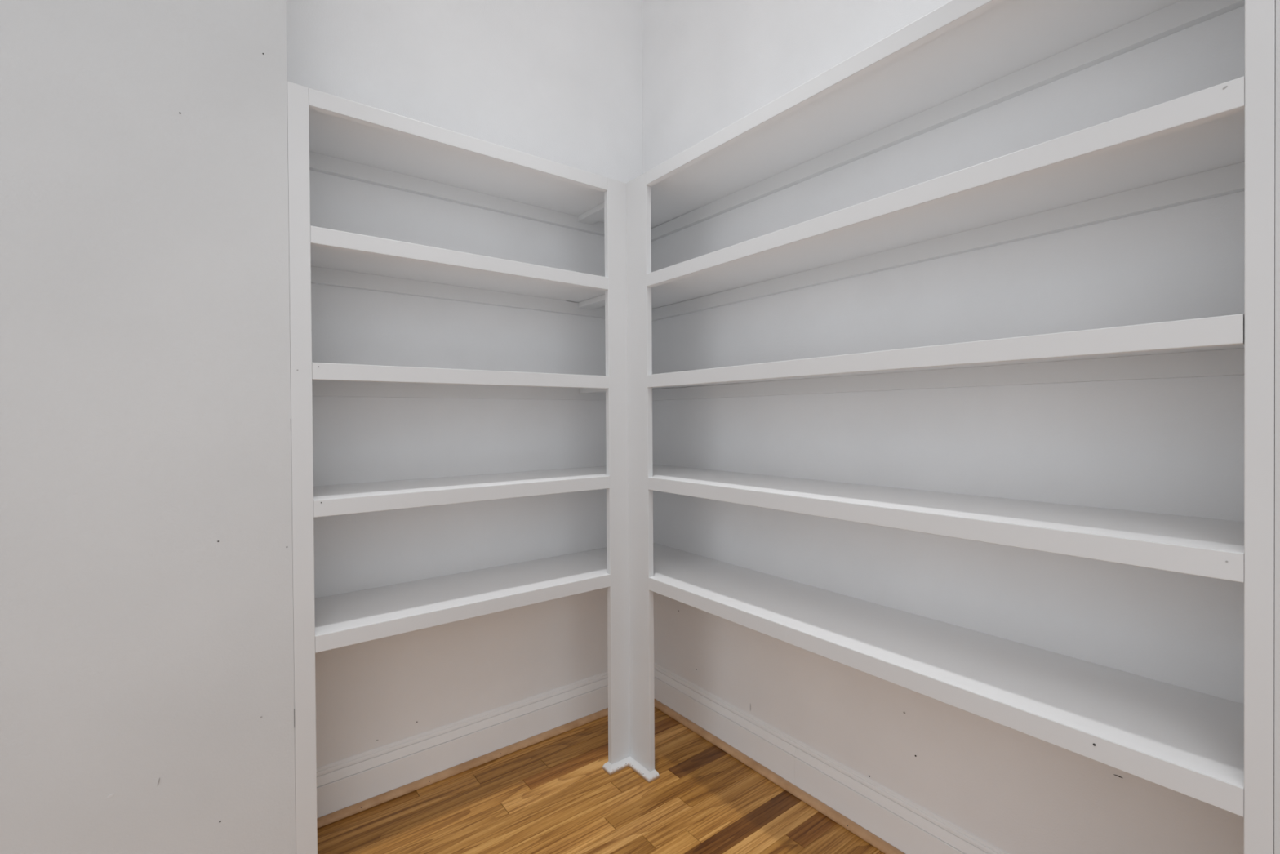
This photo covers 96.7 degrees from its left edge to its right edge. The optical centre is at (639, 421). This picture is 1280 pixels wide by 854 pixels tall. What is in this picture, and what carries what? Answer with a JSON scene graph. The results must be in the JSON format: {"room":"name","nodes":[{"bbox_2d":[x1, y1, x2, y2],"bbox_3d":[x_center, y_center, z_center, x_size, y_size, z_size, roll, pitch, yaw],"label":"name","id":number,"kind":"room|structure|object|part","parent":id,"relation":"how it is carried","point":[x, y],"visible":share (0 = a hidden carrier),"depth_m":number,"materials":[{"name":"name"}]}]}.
{"room":"food storage area","nodes":[
{"label":"food storage area","id":0,"kind":"room"},
{"bbox_2d":[0,0,296,853],"bbox_3d":[-1.565,-0.421,0.816,1.786,3.080,0.307,-1,1,-37],"label":"wall","id":1,"kind":"structure","parent":0,"point":[147,639],"depth_m":1.09,"materials":[{"name":"paint"}]},
{"bbox_2d":[285,0,643,768],"bbox_3d":[-0.496,-0.436,1.888,1.414,3.080,0.101,-1,1,-37],"label":"wall","id":2,"kind":"structure","parent":0,"point":[560,82],"depth_m":1.78,"materials":[{"name":"paint"}]},
{"bbox_2d":[316,671,608,828],"bbox_3d":[-0.445,1.002,1.844,1.213,0.142,0.037,-1,1,-37],"label":"baseboard","id":3,"kind":"structure","parent":2,"relation":"attached to","point":[353,784],"depth_m":1.74,"materials":[{"name":"wood"}]},
{"bbox_2d":[317,706,884,853],"bbox_3d":[-0.232,1.112,-0.046,3.174,0.050,3.300,-1,1,-37],"label":"floor","id":4,"kind":"structure","parent":0,"point":[554,794],"depth_m":1.57,"materials":[{"name":"brown wood"}]},
{"bbox_2d":[287,81,610,853],"bbox_3d":[-0.369,0.165,1.731,1.214,1.817,0.307,-1,1,-37],"label":"shelves","id":5,"kind":"object","parent":4,"relation":"on","point":[329,134],"visible":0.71,"depth_m":1.52,"materials":[{"name":"wood"}]},
{"bbox_3d":[-0.495,-0.732,1.645,0.926,0.022,0.287,-1,1,-37],"label":"shelf","id":6,"kind":"part","parent":5,"relation":"part of","materials":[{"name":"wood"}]},
{"bbox_3d":[-0.493,-0.428,1.647,0.926,0.022,0.287,-1,1,-37],"label":"shelf","id":7,"kind":"part","parent":5,"relation":"part of","materials":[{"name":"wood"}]},
{"bbox_3d":[-0.421,-0.723,1.508,0.796,0.038,0.019,-1,1,-37],"label":"rail","id":8,"kind":"part","parent":5,"relation":"part of","materials":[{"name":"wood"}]},
{"bbox_3d":[-0.419,-0.419,1.510,0.796,0.038,0.019,-1,1,-37],"label":"rail","id":9,"kind":"part","parent":5,"relation":"part of","materials":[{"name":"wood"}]},
{"bbox_3d":[-0.489,0.182,1.651,0.926,0.022,0.287,-1,1,-37],"label":"shelf","id":10,"kind":"part","parent":5,"relation":"part of","materials":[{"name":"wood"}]},
{"bbox_3d":[-0.417,-0.117,1.513,0.796,0.038,0.019,-1,1,-37],"label":"rail","id":11,"kind":"part","parent":5,"relation":"part of","materials":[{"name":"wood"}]},
{"bbox_3d":[-0.487,0.484,1.654,0.926,0.022,0.287,-1,1,-37],"label":"shelf","id":12,"kind":"part","parent":5,"relation":"part of","materials":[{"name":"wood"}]},
{"bbox_3d":[-0.415,0.190,1.515,0.796,0.038,0.019,-1,1,-37],"label":"rail","id":13,"kind":"part","parent":5,"relation":"part of","materials":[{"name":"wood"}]},
{"bbox_3d":[-0.413,0.493,1.517,0.796,0.038,0.019,-1,1,-37],"label":"rail","id":14,"kind":"part","parent":5,"relation":"part of","materials":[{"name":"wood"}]},
{"bbox_2d":[602,172,659,782],"bbox_3d":[-0.035,0.162,1.728,0.111,1.817,0.141,-1,1,-37],"label":"post","id":15,"kind":"object","parent":4,"relation":"on","point":[627,206],"visible":0.97,"depth_m":1.76,"materials":[{"name":"wood"}]},
{"bbox_3d":[-0.095,1.064,1.748,0.022,0.014,0.041,-1,1,-37],"label":"shoe moulding","id":16,"kind":"part","parent":15,"relation":"part of","materials":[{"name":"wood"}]},
{"bbox_3d":[-0.061,1.064,1.762,0.092,0.014,0.022,-1,1,-37],"label":"shoe moulding","id":17,"kind":"part","parent":15,"relation":"part of","materials":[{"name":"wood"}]},
{"bbox_3d":[-0.002,1.064,1.743,0.022,0.014,0.122,-1,1,-37],"label":"shoe moulding","id":18,"kind":"part","parent":15,"relation":"part of","materials":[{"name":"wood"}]},
{"bbox_3d":[0.036,1.064,1.709,0.041,0.014,0.022,-1,1,-37],"label":"shoe moulding","id":19,"kind":"part","parent":15,"relation":"part of","materials":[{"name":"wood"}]},
{"bbox_2d":[584,0,1275,853],"bbox_3d":[0.405,0.161,1.465,0.307,1.817,1.668,-1,1,-37],"label":"shelves","id":20,"kind":"object","parent":4,"relation":"on","point":[962,59],"visible":0.88,"depth_m":1.06,"materials":[{"name":"wood"}]},
{"bbox_3d":[0.400,-0.726,1.220,0.019,0.038,1.235,-1,1,-37],"label":"rail","id":21,"kind":"part","parent":20,"relation":"part of","materials":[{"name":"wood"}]},
{"bbox_3d":[0.406,-0.737,1.464,0.287,0.022,1.668,-1,1,-37],"label":"shelf","id":22,"kind":"part","parent":20,"relation":"part of","materials":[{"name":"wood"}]},
{"bbox_3d":[0.415,0.479,1.473,0.287,0.022,1.668,-1,1,-37],"label":"shelf","id":23,"kind":"part","parent":20,"relation":"part of","materials":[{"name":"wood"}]},
{"bbox_3d":[0.413,0.177,1.471,0.287,0.022,1.668,-1,1,-37],"label":"shelf","id":24,"kind":"part","parent":20,"relation":"part of","materials":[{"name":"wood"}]},
{"bbox_3d":[0.404,-0.120,1.225,0.019,0.038,1.235,-1,1,-37],"label":"rail","id":25,"kind":"part","parent":20,"relation":"part of","materials":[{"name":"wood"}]},
{"bbox_3d":[0.403,-0.423,1.222,0.019,0.038,1.235,-1,1,-37],"label":"rail","id":26,"kind":"part","parent":20,"relation":"part of","materials":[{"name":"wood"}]},
{"bbox_3d":[0.407,0.187,1.227,0.019,0.038,1.235,-1,1,-37],"label":"rail","id":27,"kind":"part","parent":20,"relation":"part of","materials":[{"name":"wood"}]},
{"bbox_3d":[0.409,0.489,1.229,0.019,0.038,1.235,-1,1,-37],"label":"rail","id":28,"kind":"part","parent":20,"relation":"part of","materials":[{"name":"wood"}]},
{"bbox_3d":[0.410,-0.130,1.469,0.287,0.022,1.668,-1,1,-37],"label":"shelf","id":29,"kind":"part","parent":20,"relation":"part of","materials":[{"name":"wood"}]},
{"bbox_3d":[0.408,-0.433,1.466,0.287,0.022,1.668,-1,1,-37],"label":"shelf","id":30,"kind":"part","parent":20,"relation":"part of","materials":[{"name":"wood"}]},
{"bbox_2d":[641,0,1244,853],"bbox_3d":[0.593,-0.441,1.544,0.101,3.080,1.769,-1,1,-37],"label":"wall","id":31,"kind":"structure","parent":0,"point":[1164,446],"depth_m":1.29,"materials":[{"name":"paint"}]},
{"bbox_2d":[653,662,1009,853],"bbox_3d":[0.518,0.997,1.553,0.037,0.142,1.668,-1,1,-37],"label":"baseboard","id":32,"kind":"structure","parent":31,"relation":"attached to","point":[891,822],"depth_m":1.59,"materials":[{"name":"wood"}]},
{"bbox_3d":[0.517,1.060,1.543,0.022,0.015,1.653,-1,1,-37],"label":"shoe moulding","id":33,"kind":"part","parent":32,"relation":"part of","materials":[{"name":"wood"}]},
{"bbox_2d":[1274,0,1279,853],"bbox_3d":[1.403,-0.436,0.149,0.306,3.080,1.631,-1,1,-37],"label":"wall","id":34,"kind":"structure","parent":0,"point":[1277,586],"depth_m":0.71,"materials":[{"name":"paint"}]}
]}

